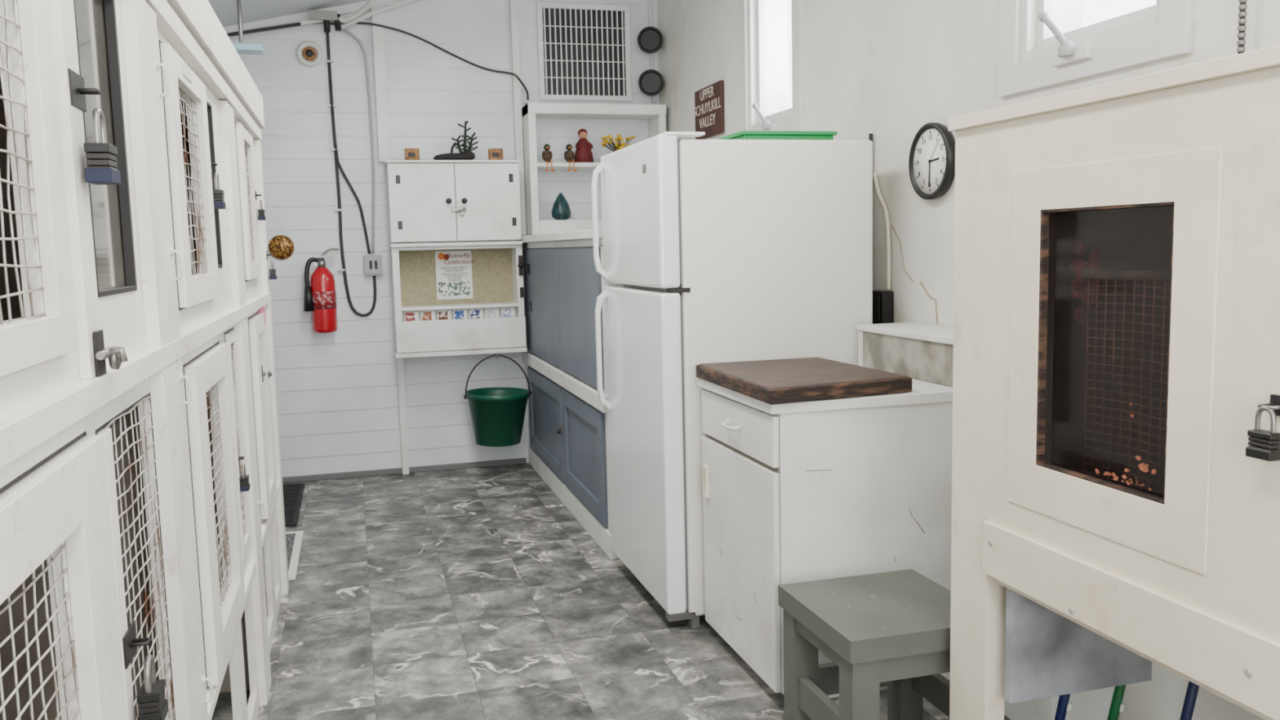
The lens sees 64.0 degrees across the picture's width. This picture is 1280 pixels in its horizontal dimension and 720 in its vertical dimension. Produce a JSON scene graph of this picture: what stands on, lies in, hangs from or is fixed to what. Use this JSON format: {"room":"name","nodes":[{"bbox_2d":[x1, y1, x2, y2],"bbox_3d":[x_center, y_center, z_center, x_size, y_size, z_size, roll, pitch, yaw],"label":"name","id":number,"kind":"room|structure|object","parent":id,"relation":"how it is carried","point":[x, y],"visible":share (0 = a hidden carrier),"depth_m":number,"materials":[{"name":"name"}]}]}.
{"room":"animal kennel room","nodes":[
{"label":"animal kennel room","id":0,"kind":"room"},
{"bbox_2d":[208,0,367,26],"bbox_3d":[-0.399,-1.767,2.178,3.680,0.910,8.240,-3,7,-15],"label":"ceiling","id":1,"kind":"structure","parent":0,"point":[225,11],"depth_m":5.61,"materials":[{"name":"white paint"}]},
{"bbox_2d":[231,0,264,54],"bbox_3d":[-1.978,-1.659,5.012,0.240,0.300,0.120,-3,7,-15],"label":"ceiling light","id":2,"kind":"object","parent":1,"relation":"hanging from","point":[242,48],"depth_m":5.00,"materials":[{"name":"white metal"}]},
{"bbox_2d":[229,0,658,476],"bbox_3d":[-1.463,-0.921,6.190,3.680,3.229,0.150,-3,7,-15],"label":"wall","id":3,"kind":"structure","parent":0,"point":[337,392],"depth_m":6.11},
{"bbox_2d":[267,235,293,259],"bbox_3d":[-2.082,-0.653,5.945,0.144,0.144,0.033,-3,7,-15],"label":"shell ornament","id":4,"kind":"object","parent":3,"relation":"attached to","point":[281,246],"visible":0.99,"depth_m":5.94,"materials":[{"name":"ceramic"}]},
{"bbox_2d":[296,40,322,66],"bbox_3d":[-1.896,-1.757,5.879,0.144,0.144,0.037,-3,7,-15],"label":"socket","id":5,"kind":"object","parent":3,"relation":"attached to","point":[308,53],"visible":1,"depth_m":5.87,"materials":[{"name":"white ceramic"}]},
{"bbox_2d":[226,0,416,37],"bbox_3d":[-2.103,-1.855,5.727,1.807,0.445,0.198,-3,7,-15],"label":"ceiling pipes","id":6,"kind":"object","parent":3,"relation":"attached to","point":[317,17],"depth_m":5.80,"materials":[{"name":"white metal"}]},
{"bbox_2d":[303,248,338,333],"bbox_3d":[-1.848,-0.403,5.954,0.171,0.491,0.172,1,7,17],"label":"fire extinguisher","id":7,"kind":"object","parent":3,"relation":"attached to","point":[320,298],"visible":1,"depth_m":5.92,"materials":[{"name":"red metal"}]},
{"bbox_2d":[222,0,421,32],"bbox_3d":[-1.491,-2.082,5.967,3.330,0.781,0.030,-3,7,-15],"label":"trim","id":8,"kind":"structure","parent":3,"relation":"attached to","point":[349,8],"depth_m":5.83,"materials":[{"name":"white paint"}]},
{"bbox_2d":[325,24,376,316],"bbox_3d":[-1.679,-1.111,6.014,0.242,1.718,0.028,-3,7,-15],"label":"cable","id":9,"kind":"object","parent":3,"relation":"attached to","point":[337,164],"visible":0.96,"depth_m":6.01,"materials":[{"name":"grey plastic"}]},
{"bbox_2d":[363,254,382,275],"bbox_3d":[-1.583,-0.565,6.084,0.105,0.120,0.054,-3,7,-15],"label":"junction box","id":10,"kind":"object","parent":3,"relation":"attached to","point":[373,264],"visible":1,"depth_m":6.06,"materials":[{"name":"grey plastic"}]},
{"bbox_2d":[370,0,390,162],"bbox_3d":[-1.519,-1.627,5.998,0.065,0.927,0.045,-3,7,-15],"label":"trim","id":11,"kind":"structure","parent":3,"relation":"attached to","point":[378,39],"depth_m":5.98,"materials":[{"name":"white paint"}]},
{"bbox_2d":[282,457,526,483],"bbox_3d":[-1.873,0.700,6.155,2.400,0.035,0.020,-3,7,-15],"label":"baseboard","id":12,"kind":"structure","parent":3,"relation":"attached to","point":[521,460],"depth_m":6.26,"materials":[{"name":"grey wood"}]},
{"bbox_2d":[329,22,528,105],"bbox_3d":[-0.859,-1.764,6.156,1.906,0.458,0.061,-3,7,-15],"label":"power cord","id":13,"kind":"object","parent":3,"relation":"attached to","point":[358,23],"visible":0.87,"depth_m":6.08,"materials":[{"name":"grey plastic"}]},
{"bbox_2d":[509,0,526,235],"bbox_3d":[-0.744,-1.537,6.224,0.047,1.550,0.050,-3,7,-15],"label":"trim","id":14,"kind":"structure","parent":3,"relation":"attached to","point":[513,4],"depth_m":6.20,"materials":[{"name":"white paint"}]},
{"bbox_2d":[536,1,631,101],"bbox_3d":[-0.340,-1.894,6.314,0.580,0.580,0.019,-3,7,-15],"label":"air vent grille","id":15,"kind":"object","parent":3,"relation":"in","point":[584,50],"visible":1,"depth_m":6.32,"materials":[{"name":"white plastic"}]},
{"bbox_2d":[637,26,662,53],"bbox_3d":[0.058,-1.964,6.317,0.169,0.156,0.161,-3,7,-15],"label":"spotlight","id":16,"kind":"object","parent":3,"relation":"attached to","point":[650,39],"visible":1,"depth_m":6.27,"materials":[{"name":"black"}]},
{"bbox_2d":[638,69,663,95],"bbox_3d":[0.064,-1.710,6.345,0.169,0.156,0.161,-3,7,-15],"label":"spotlight","id":17,"kind":"object","parent":3,"relation":"attached to","point":[651,82],"visible":1,"depth_m":6.30,"materials":[{"name":"black metal"}]},
{"bbox_2d":[648,0,654,103],"bbox_3d":[0.070,-2.051,6.406,0.025,0.874,0.020,-3,7,-15],"label":"conduit pipe","id":18,"kind":"object","parent":3,"relation":"attached to","point":[649,1],"visible":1,"depth_m":6.39,"materials":[{"name":"white plastic"}]},
{"bbox_2d":[211,462,1010,719],"bbox_3d":[-0.353,1.139,2.495,3.730,0.100,8.340,-3,7,-15],"label":"floor","id":19,"kind":"structure","parent":0,"point":[472,593],"depth_m":3.71,"materials":[{"name":"tile"}]},
{"bbox_2d":[0,0,288,719],"bbox_3d":[-1.227,0.251,1.330,1.081,1.965,5.560,-3,7,-15],"label":"cage","id":20,"kind":"object","parent":19,"relation":"on","point":[122,502],"visible":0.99,"depth_m":1.69,"materials":[{"name":"paint"}]},
{"bbox_2d":[67,68,120,184],"bbox_3d":[-0.693,-0.295,1.306,0.038,0.138,0.072,-3,7,-15],"label":"padlock","id":21,"kind":"object","parent":20,"relation":"attached to","point":[101,155],"visible":1,"depth_m":1.29,"materials":[{"name":"grey metal"}]},
{"bbox_2d":[93,329,128,377],"bbox_3d":[-0.684,-0.009,1.331,0.034,0.060,0.070,-3,7,-15],"label":"latch","id":22,"kind":"object","parent":20,"relation":"attached to","point":[116,355],"visible":1,"depth_m":1.33,"materials":[{"name":"grey metal"}]},
{"bbox_2d":[122,620,168,719],"bbox_3d":[-0.691,0.441,1.435,0.038,0.138,0.072,-3,7,-15],"label":"padlock","id":23,"kind":"object","parent":20,"relation":"attached to","point":[153,704],"visible":1,"depth_m":1.42,"materials":[{"name":"grey metal"}]},
{"bbox_2d":[155,60,169,96],"bbox_3d":[-0.852,-0.503,1.831,0.018,0.060,0.025,-3,7,-15],"label":"handle","id":24,"kind":"object","parent":20,"relation":"attached to","point":[157,62],"visible":1,"depth_m":1.83,"materials":[{"name":"white"}]},
{"bbox_2d":[169,247,182,279],"bbox_3d":[-0.845,-0.175,1.868,0.018,0.060,0.025,-3,7,-15],"label":"handle","id":25,"kind":"object","parent":20,"relation":"attached to","point":[172,251],"visible":1,"depth_m":1.87,"materials":[{"name":"white"}]},
{"bbox_2d":[179,373,191,404],"bbox_3d":[-0.839,0.053,1.893,0.018,0.060,0.025,-3,7,-15],"label":"handle","id":26,"kind":"object","parent":20,"relation":"attached to","point":[181,376],"visible":1,"depth_m":1.90,"materials":[{"name":"white"}]},
{"bbox_2d":[202,675,213,703],"bbox_3d":[-0.825,0.629,1.958,0.018,0.060,0.025,-3,7,-15],"label":"handle","id":27,"kind":"object","parent":20,"relation":"attached to","point":[204,678],"visible":1,"depth_m":1.96,"materials":[{"name":"white"}]},
{"bbox_2d":[210,163,226,208],"bbox_3d":[-1.067,-0.446,2.573,0.037,0.131,0.068,-3,7,-15],"label":"padlock","id":28,"kind":"object","parent":20,"relation":"attached to","point":[218,194],"visible":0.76,"depth_m":2.56,"materials":[{"name":"grey metal"}]},
{"bbox_2d":[238,456,249,491],"bbox_3d":[-1.095,0.306,2.822,0.030,0.106,0.055,-3,7,-15],"label":"padlock","id":29,"kind":"object","parent":20,"relation":"attached to","point":[244,479],"visible":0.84,"depth_m":2.81,"materials":[{"name":"grey metal"}]},
{"bbox_2d":[255,191,266,220],"bbox_3d":[-1.381,-0.562,3.726,0.030,0.106,0.055,-3,7,-15],"label":"padlock","id":30,"kind":"object","parent":20,"relation":"attached to","point":[261,215],"visible":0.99,"depth_m":3.71,"materials":[{"name":"grey metal"}]},
{"bbox_2d":[257,500,265,518],"bbox_3d":[-1.170,0.462,3.169,0.018,0.060,0.025,-3,7,-15],"label":"handle","id":31,"kind":"object","parent":20,"relation":"attached to","point":[259,501],"visible":1,"depth_m":3.17,"materials":[{"name":"white"}]},
{"bbox_2d":[261,365,271,382],"bbox_3d":[-1.363,0.048,3.745,0.034,0.060,0.070,-3,7,-15],"label":"latch","id":32,"kind":"object","parent":20,"relation":"attached to","point":[269,373],"visible":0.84,"depth_m":3.73,"materials":[{"name":"grey metal"}]},
{"bbox_2d":[266,250,276,279],"bbox_3d":[-1.438,-0.371,3.997,0.032,0.112,0.058,-3,7,-15],"label":"padlock","id":33,"kind":"object","parent":20,"relation":"attached to","point":[273,275],"visible":1,"depth_m":3.98,"materials":[{"name":"grey metal"}]},
{"bbox_2d":[282,483,304,526],"bbox_3d":[-2.154,0.790,5.479,0.650,0.017,0.940,-3,7,-15],"label":"rubber mat","id":34,"kind":"object","parent":19,"relation":"on","point":[292,493],"visible":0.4,"depth_m":5.56,"materials":[{"name":"black rubber"}]},
{"bbox_2d":[285,530,303,580],"bbox_3d":[-1.923,0.893,4.514,0.810,0.015,0.745,-3,7,-15],"label":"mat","id":35,"kind":"object","parent":19,"relation":"on","point":[294,539],"visible":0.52,"depth_m":4.64,"materials":[{"name":"plastic"}]},
{"bbox_2d":[384,160,527,474],"bbox_3d":[-1.086,-0.241,6.142,0.768,1.870,0.277,-3,7,-15],"label":"tall cabinet","id":36,"kind":"object","parent":19,"relation":"on","point":[440,202],"visible":1,"depth_m":6.03,"materials":[{"name":"paint"}]},
{"bbox_2d":[404,148,419,159],"bbox_3d":[-1.322,-1.190,5.946,0.080,0.070,0.061,-3,7,-15],"label":"block","id":37,"kind":"object","parent":36,"relation":"on","point":[410,153],"visible":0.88,"depth_m":5.92,"materials":[{"name":"brown wood"}]},
{"bbox_2d":[435,250,474,299],"bbox_3d":[-1.118,-0.514,6.205,0.229,0.290,0.007,-3,7,-15],"label":"poster","id":38,"kind":"object","parent":36,"relation":"attached to","point":[454,280],"visible":1,"depth_m":6.20,"materials":[{"name":"white paper"}]},
{"bbox_2d":[433,120,478,159],"bbox_3d":[-1.083,-1.284,6.014,0.267,0.234,0.080,-3,7,-15],"label":"plant","id":39,"kind":"object","parent":36,"relation":"on","point":[463,155],"visible":0.87,"depth_m":6.01,"materials":[{"name":"black metal"}]},
{"bbox_2d":[404,307,514,321],"bbox_3d":[-1.060,-0.188,6.069,0.644,0.220,0.033,-3,7,-15],"label":"leaflets","id":40,"kind":"object","parent":36,"relation":"attached to","point":[411,316],"visible":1,"depth_m":6.06,"materials":[{"name":"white paper"}]},
{"bbox_2d":[488,148,503,159],"bbox_3d":[-0.855,-1.216,6.075,0.080,0.070,0.061,-3,7,-15],"label":"block","id":41,"kind":"object","parent":36,"relation":"on","point":[493,153],"visible":0.87,"depth_m":6.05,"materials":[{"name":"brown wood"}]},
{"bbox_2d":[463,353,531,446],"bbox_3d":[-0.843,0.231,6.094,0.400,0.539,0.379,-3,7,-15],"label":"bucket","id":42,"kind":"object","parent":36,"relation":"hanging from","point":[497,414],"visible":1,"depth_m":5.99,"materials":[{"name":"teal plastic"}]},
{"bbox_2d":[517,228,622,559],"bbox_3d":[-0.009,0.028,5.503,0.942,1.425,2.137,-3,7,-15],"label":"storage cabinet","id":43,"kind":"object","parent":19,"relation":"on","point":[568,448],"visible":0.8,"depth_m":5.10,"materials":[{"name":"blue paint"}]},
{"bbox_2d":[521,102,666,235],"bbox_3d":[-0.273,-1.163,6.291,0.850,0.770,0.247,-3,7,-15],"label":"display shelf","id":44,"kind":"object","parent":43,"relation":"on","point":[655,114],"visible":0.62,"depth_m":6.15,"materials":[{"name":"white paint"}]},
{"bbox_2d":[542,143,555,171],"bbox_3d":[-0.547,-1.205,6.107,0.062,0.168,0.116,-3,7,-15],"label":"duck figurine","id":45,"kind":"object","parent":44,"relation":"on","point":[547,156],"visible":1,"depth_m":6.12,"materials":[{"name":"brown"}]},
{"bbox_2d":[551,192,571,220],"bbox_3d":[-0.481,-0.934,6.242,0.119,0.165,0.119,-3,7,-15],"label":"vase","id":46,"kind":"object","parent":44,"relation":"on","point":[561,210],"visible":0.92,"depth_m":6.20,"materials":[{"name":"teal ceramic"}]},
{"bbox_2d":[564,143,577,171],"bbox_3d":[-0.417,-1.212,6.143,0.062,0.168,0.116,-3,7,-15],"label":"duck figurine","id":47,"kind":"object","parent":44,"relation":"on","point":[569,155],"visible":1,"depth_m":6.15,"materials":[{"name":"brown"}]},
{"bbox_2d":[573,128,593,162],"bbox_3d":[-0.345,-1.303,6.242,0.122,0.210,0.122,-3,7,-15],"label":"figurine","id":48,"kind":"object","parent":44,"relation":"on","point":[583,153],"visible":0.98,"depth_m":6.21,"materials":[{"name":"red"}]},
{"bbox_2d":[600,133,635,151],"bbox_3d":[-0.133,-1.299,6.311,0.231,0.177,0.130,-4,7,-24],"label":"bunch","id":49,"kind":"object","parent":44,"relation":"on","point":[617,145],"visible":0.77,"depth_m":6.28,"materials":[{"name":"yellow plant"}]},
{"bbox_2d":[591,131,872,628],"bbox_3d":[0.327,0.042,3.961,0.845,1.721,0.820,-3,7,-15],"label":"refrigerator","id":50,"kind":"object","parent":19,"relation":"on","point":[720,251],"visible":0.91,"depth_m":3.56,"materials":[{"name":"white metal"}]},
{"bbox_2d":[716,130,837,139],"bbox_3d":[0.490,-0.795,3.700,0.360,0.033,0.260,-3,7,-15],"label":"tray","id":51,"kind":"object","parent":50,"relation":"on","point":[744,135],"visible":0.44,"depth_m":3.58,"materials":[{"name":"green plastic"}]},
{"bbox_2d":[697,377,952,697],"bbox_3d":[0.570,0.523,3.296,0.621,0.901,0.642,-3,7,-15],"label":"base cabinet","id":52,"kind":"object","parent":19,"relation":"on","point":[802,491],"visible":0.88,"depth_m":3.01,"materials":[{"name":"white paint"}]},
{"bbox_2d":[696,357,911,404],"bbox_3d":[0.500,0.056,3.205,0.475,0.047,0.654,-3,7,-15],"label":"wooden board","id":53,"kind":"object","parent":52,"relation":"on","point":[775,381],"visible":1,"depth_m":3.02,"materials":[{"name":"brown wood"}]},
{"bbox_2d":[777,568,951,719],"bbox_3d":[0.630,0.831,2.646,0.405,0.430,0.420,-3,7,-15],"label":"step stool","id":54,"kind":"object","parent":19,"relation":"on","point":[891,629],"visible":0.96,"depth_m":2.59,"materials":[{"name":"grey paint"}]},
{"bbox_2d":[856,321,1114,719],"bbox_3d":[1.027,0.446,3.194,0.222,1.054,1.071,-3,7,-15],"label":"ledge","id":55,"kind":"object","parent":19,"relation":"on","point":[923,353],"visible":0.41,"depth_m":3.20,"materials":[{"name":"laminate"}]},
{"bbox_2d":[872,290,893,324],"bbox_3d":[0.899,-0.194,3.848,0.052,0.130,0.120,-3,7,-15],"label":"speaker","id":56,"kind":"object","parent":55,"relation":"on","point":[882,300],"depth_m":3.80},
{"bbox_2d":[1054,693,1073,719],"bbox_3d":[0.971,0.800,2.395,0.180,0.531,0.036,-3,7,-15],"label":"broom","id":57,"kind":"object","parent":19,"relation":"on","point":[1064,705],"visible":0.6,"depth_m":2.39,"materials":[{"name":"blue plastic"}]},
{"bbox_2d":[947,44,1279,719],"bbox_3d":[1.196,0.327,1.722,0.668,1.612,1.485,-3,7,-15],"label":"cage","id":58,"kind":"object","parent":19,"relation":"on","point":[1116,447],"visible":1,"depth_m":1.89,"materials":[{"name":"beige paint"}]},
{"bbox_2d":[1106,684,1125,719],"bbox_3d":[1.092,0.798,2.387,0.190,0.532,0.036,-3,7,-15],"label":"broom","id":59,"kind":"object","parent":19,"relation":"on","point":[1117,706],"visible":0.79,"depth_m":2.38,"materials":[{"name":"green plastic"}]},
{"bbox_2d":[1179,680,1199,719],"bbox_3d":[1.188,0.809,2.269,0.190,0.532,0.036,-3,7,-15],"label":"broom","id":60,"kind":"object","parent":19,"relation":"on","point":[1191,695],"visible":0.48,"depth_m":2.26,"materials":[{"name":"blue plastic"}]},
{"bbox_2d":[657,0,1279,719],"bbox_3d":[1.306,-0.586,2.783,0.200,3.185,7.940,-3,7,-15],"label":"wall","id":61,"kind":"structure","parent":0,"point":[886,69],"depth_m":3.69,"materials":[{"name":"white paint"}]},
{"bbox_2d":[693,80,724,139],"bbox_3d":[0.374,-1.350,5.572,0.022,0.270,0.432,-3,7,-15],"label":"wooden sign","id":62,"kind":"object","parent":61,"relation":"attached to","point":[708,109],"visible":1,"depth_m":5.52,"materials":[{"name":"brown wood"}]},
{"bbox_2d":[737,0,804,131],"bbox_3d":[0.601,-1.521,4.753,0.169,1.020,0.720,-3,7,-15],"label":"window","id":63,"kind":"structure","parent":61,"relation":"in","point":[753,116],"depth_m":4.98,"materials":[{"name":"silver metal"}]},
{"bbox_2d":[868,133,890,289],"bbox_3d":[0.898,-0.558,3.840,0.018,0.585,0.156,-3,7,-15],"label":"power cord","id":64,"kind":"object","parent":61,"relation":"attached to","point":[870,135],"visible":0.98,"depth_m":3.79,"materials":[{"name":"white plastic"}]},
{"bbox_2d":[891,226,937,323],"bbox_3d":[0.977,-0.311,3.653,0.006,0.342,0.314,-3,7,-15],"label":"crack lines","id":65,"kind":"object","parent":61,"relation":"attached to","point":[922,284],"visible":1,"depth_m":3.61,"materials":[{"name":"beige"}]},
{"bbox_2d":[908,122,955,199],"bbox_3d":[0.988,-0.672,3.467,0.034,0.256,0.256,-3,7,-15],"label":"clock","id":66,"kind":"object","parent":61,"relation":"attached to","point":[931,160],"visible":1,"depth_m":3.45,"materials":[{"name":"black plastic"}]},
{"bbox_2d":[997,0,1193,97],"bbox_3d":[1.182,-1.286,2.701,0.169,1.060,0.730,-3,7,-15],"label":"window","id":67,"kind":"structure","parent":61,"relation":"in","point":[1034,54],"depth_m":2.76,"materials":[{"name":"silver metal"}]},
{"bbox_2d":[1236,0,1247,53],"bbox_3d":[1.306,-1.077,2.199,0.015,0.909,0.017,-3,7,-15],"label":"chain","id":68,"kind":"object","parent":61,"relation":"hanging from","point":[1242,6],"visible":0.73,"depth_m":2.23,"materials":[{"name":"silver metal"}]}
]}

